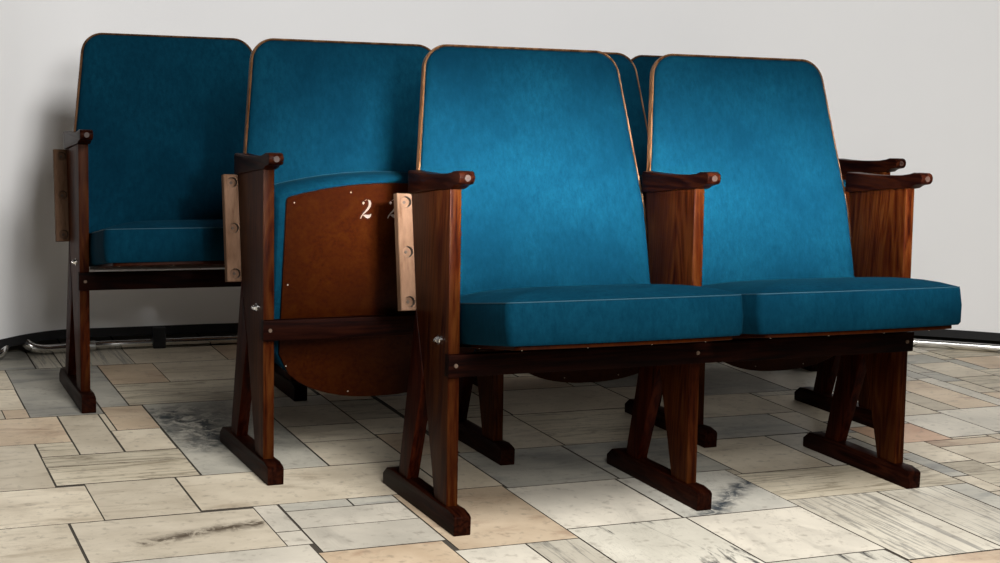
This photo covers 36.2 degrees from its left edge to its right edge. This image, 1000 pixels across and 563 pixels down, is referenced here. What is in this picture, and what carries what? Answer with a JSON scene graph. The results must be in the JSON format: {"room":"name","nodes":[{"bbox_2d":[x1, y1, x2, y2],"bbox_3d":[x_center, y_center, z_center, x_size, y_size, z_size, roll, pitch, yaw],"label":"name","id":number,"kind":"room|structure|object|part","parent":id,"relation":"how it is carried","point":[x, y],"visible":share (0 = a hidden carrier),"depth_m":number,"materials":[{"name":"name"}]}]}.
{"room":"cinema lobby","nodes":[
{"label":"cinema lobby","id":0,"kind":"room"},
{"bbox_2d":[0,332,999,562],"bbox_3d":[-0.427,0.360,3.740,6.600,0.080,5.800,-1,9,-24],"label":"floor","id":1,"kind":"structure","parent":0,"point":[148,476],"depth_m":3.23,"materials":[{"name":"tile"}]},
{"bbox_2d":[53,33,818,413],"bbox_3d":[-0.064,-0.171,4.087,2.139,0.896,0.539,-1,9,-24],"label":"theater seats","id":2,"kind":"object","parent":1,"relation":"on","point":[159,120],"visible":0.21,"depth_m":3.85,"materials":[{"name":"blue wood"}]},
{"bbox_3d":[-1.065,0.066,3.822,0.025,0.347,0.115,-1,9,-24],"label":"leg","id":3,"kind":"part","parent":2,"relation":"part of","materials":[{"name":"brown wood"}]},
{"bbox_3d":[-1.015,-0.341,3.685,0.036,0.062,0.251,-1,9,-24],"label":"armrest","id":4,"kind":"part","parent":2,"relation":"part of","materials":[{"name":"brown wood"}]},
{"bbox_2d":[89,220,223,266],"bbox_3d":[-0.753,-0.096,3.751,0.494,0.102,0.464,-1,0,-24],"label":"cushion","id":5,"kind":"object","parent":2,"relation":"on","point":[112,243],"depth_m":3.51,"materials":[{"name":"blue fabric"}]},
{"bbox_3d":[-0.757,-0.041,3.762,0.452,0.008,0.465,-1,0,-24],"label":"seat","id":6,"kind":"part","parent":2,"relation":"part of","materials":[{"name":"brown wood"}]},
{"bbox_3d":[-0.039,-0.025,4.071,2.112,0.042,0.020,-1,9,-24],"label":"rail","id":7,"kind":"part","parent":2,"relation":"part of","materials":[{"name":"brown wood"}]},
{"bbox_3d":[-0.837,-0.374,3.923,0.519,0.507,0.150,-1,9,-24],"label":"backrest","id":8,"kind":"part","parent":2,"relation":"part of","materials":[{"name":"blue fabric"}]},
{"bbox_3d":[0.589,-0.411,4.554,0.519,0.507,0.150,-1,9,-24],"label":"backrest","id":9,"kind":"part","parent":2,"relation":"part of","materials":[{"name":"blue fabric"}]},
{"bbox_2d":[0,0,999,357],"bbox_3d":[0.326,-0.985,4.219,4.728,2.502,1.067,1,9,-10],"label":"wall","id":10,"kind":"structure","parent":1,"relation":"on","point":[917,82],"depth_m":4.76,"materials":[{"name":"white paint"}]},
{"bbox_2d":[220,38,905,485],"bbox_3d":[0.178,-0.079,3.530,1.619,0.896,0.382,-2,9,-25],"label":"theater seats","id":11,"kind":"object","parent":1,"relation":"on","point":[331,132],"visible":0.4,"depth_m":3.27,"materials":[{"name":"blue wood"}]},
{"bbox_3d":[-0.548,0.166,3.284,0.025,0.347,0.115,-2,9,-25],"label":"leg","id":12,"kind":"part","parent":11,"relation":"part of","materials":[{"name":"brown wood"}]},
{"bbox_3d":[-0.496,-0.242,3.148,0.036,0.062,0.250,-2,9,-25],"label":"armrest","id":13,"kind":"part","parent":11,"relation":"part of","materials":[{"name":"brown wood"}]},
{"bbox_3d":[-0.324,-0.275,3.389,0.519,0.507,0.150,-2,9,-25],"label":"backrest","id":14,"kind":"part","parent":11,"relation":"part of","materials":[{"name":"blue fabric"}]},
{"bbox_3d":[0.237,0.078,3.445,1.592,0.042,0.020,-2,9,-25],"label":"rail","id":15,"kind":"part","parent":11,"relation":"part of","materials":[{"name":"brown wood"}]},
{"bbox_2d":[274,171,476,370],"bbox_3d":[-0.266,-0.006,3.284,0.494,0.464,0.102,-2,15,-25],"label":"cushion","id":16,"kind":"object","parent":11,"relation":"on","point":[335,249],"depth_m":3.18,"materials":[{"name":"brown wood"}]},
{"bbox_3d":[-0.244,0.020,3.239,0.452,0.465,0.008,-2,15,-25],"label":"seat","id":17,"kind":"part","parent":11,"relation":"part of","materials":[{"name":"brown wood"}]},
{"bbox_3d":[-0.077,0.151,3.505,0.025,0.347,0.115,-2,9,-25],"label":"leg","id":18,"kind":"part","parent":11,"relation":"part of","materials":[{"name":"brown wood"}]},
{"bbox_3d":[0.227,0.006,3.460,0.452,0.465,0.008,-2,15,-25],"label":"seat","id":19,"kind":"part","parent":11,"relation":"part of","materials":[{"name":"blue fabric"}]},
{"bbox_3d":[0.147,-0.289,3.610,0.519,0.507,0.150,-2,9,-25],"label":"backrest","id":20,"kind":"part","parent":11,"relation":"part of","materials":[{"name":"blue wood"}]},
{"bbox_3d":[0.697,-0.008,3.680,0.452,0.465,0.008,-2,15,-25],"label":"seat","id":21,"kind":"part","parent":11,"relation":"part of","materials":[{"name":"blue fabric"}]},
{"bbox_3d":[0.864,0.123,3.946,0.025,0.347,0.115,-2,9,-25],"label":"leg","id":22,"kind":"part","parent":11,"relation":"part of","materials":[{"name":"brown wood"}]},
{"bbox_3d":[0.915,-0.284,3.810,0.036,0.062,0.250,-2,9,-25],"label":"armrest","id":23,"kind":"part","parent":11,"relation":"part of","materials":[{"name":"brown wood"}]},
{"bbox_2d":[383,44,961,535],"bbox_3d":[0.365,-0.004,3.071,1.107,0.896,0.539,-2,9,-25],"label":"theater seats","id":24,"kind":"object","parent":1,"relation":"on","point":[524,226],"visible":1,"depth_m":3.10,"materials":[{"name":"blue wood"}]},
{"bbox_3d":[-0.163,0.222,3.005,0.025,0.347,0.115,-2,9,-25],"label":"leg","id":25,"kind":"part","parent":24,"relation":"part of","materials":[{"name":"brown wood"}]},
{"bbox_3d":[-0.111,-0.186,2.869,0.036,0.062,0.250,-2,9,-25],"label":"armrest","id":26,"kind":"part","parent":24,"relation":"part of","materials":[{"name":"brown wood"}]},
{"bbox_3d":[0.065,-0.219,3.111,0.519,0.507,0.150,-2,9,-25],"label":"backrest","id":27,"kind":"part","parent":24,"relation":"part of","materials":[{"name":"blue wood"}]},
{"bbox_3d":[0.148,0.114,2.952,0.452,0.008,0.465,-2,0,-25],"label":"seat","id":28,"kind":"part","parent":24,"relation":"part of","materials":[{"name":"brown wood"}]},
{"bbox_2d":[459,284,742,346],"bbox_3d":[0.152,0.059,2.941,0.494,0.102,0.464,-2,0,-25],"label":"cushion","id":29,"kind":"object","parent":24,"relation":"on","point":[490,315],"depth_m":2.74,"materials":[{"name":"blue fabric"}]},
{"bbox_3d":[0.313,0.208,3.226,0.025,0.347,0.115,-2,9,-25],"label":"leg","id":30,"kind":"part","parent":24,"relation":"part of","materials":[{"name":"brown wood"}]},
{"bbox_3d":[0.391,0.141,3.056,1.080,0.042,0.020,-2,9,-25],"label":"rail","id":31,"kind":"part","parent":24,"relation":"part of","materials":[{"name":"brown wood"}]},
{"bbox_3d":[0.364,-0.199,3.089,0.036,0.062,0.250,-2,9,-25],"label":"armrest","id":32,"kind":"part","parent":24,"relation":"part of","materials":[{"name":"brown wood"}]},
{"bbox_3d":[0.540,-0.233,3.331,0.519,0.507,0.150,-2,9,-25],"label":"backrest","id":33,"kind":"part","parent":24,"relation":"part of","materials":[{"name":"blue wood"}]},
{"bbox_2d":[702,277,961,333],"bbox_3d":[0.627,0.045,3.161,0.494,0.102,0.464,-2,0,-25],"label":"cushion","id":34,"kind":"object","parent":24,"relation":"on","point":[771,305],"depth_m":2.95,"materials":[{"name":"blue fabric"}]},
{"bbox_3d":[0.623,0.100,3.172,0.452,0.008,0.465,-2,0,-25],"label":"seat","id":35,"kind":"part","parent":24,"relation":"part of","materials":[{"name":"brown wood"}]},
{"bbox_3d":[0.788,0.194,3.446,0.025,0.347,0.115,-2,9,-25],"label":"leg","id":36,"kind":"part","parent":24,"relation":"part of","materials":[{"name":"brown wood"}]},
{"bbox_3d":[0.839,-0.213,3.310,0.036,0.062,0.250,-2,9,-25],"label":"armrest","id":37,"kind":"part","parent":24,"relation":"part of","materials":[{"name":"brown wood"}]}
]}

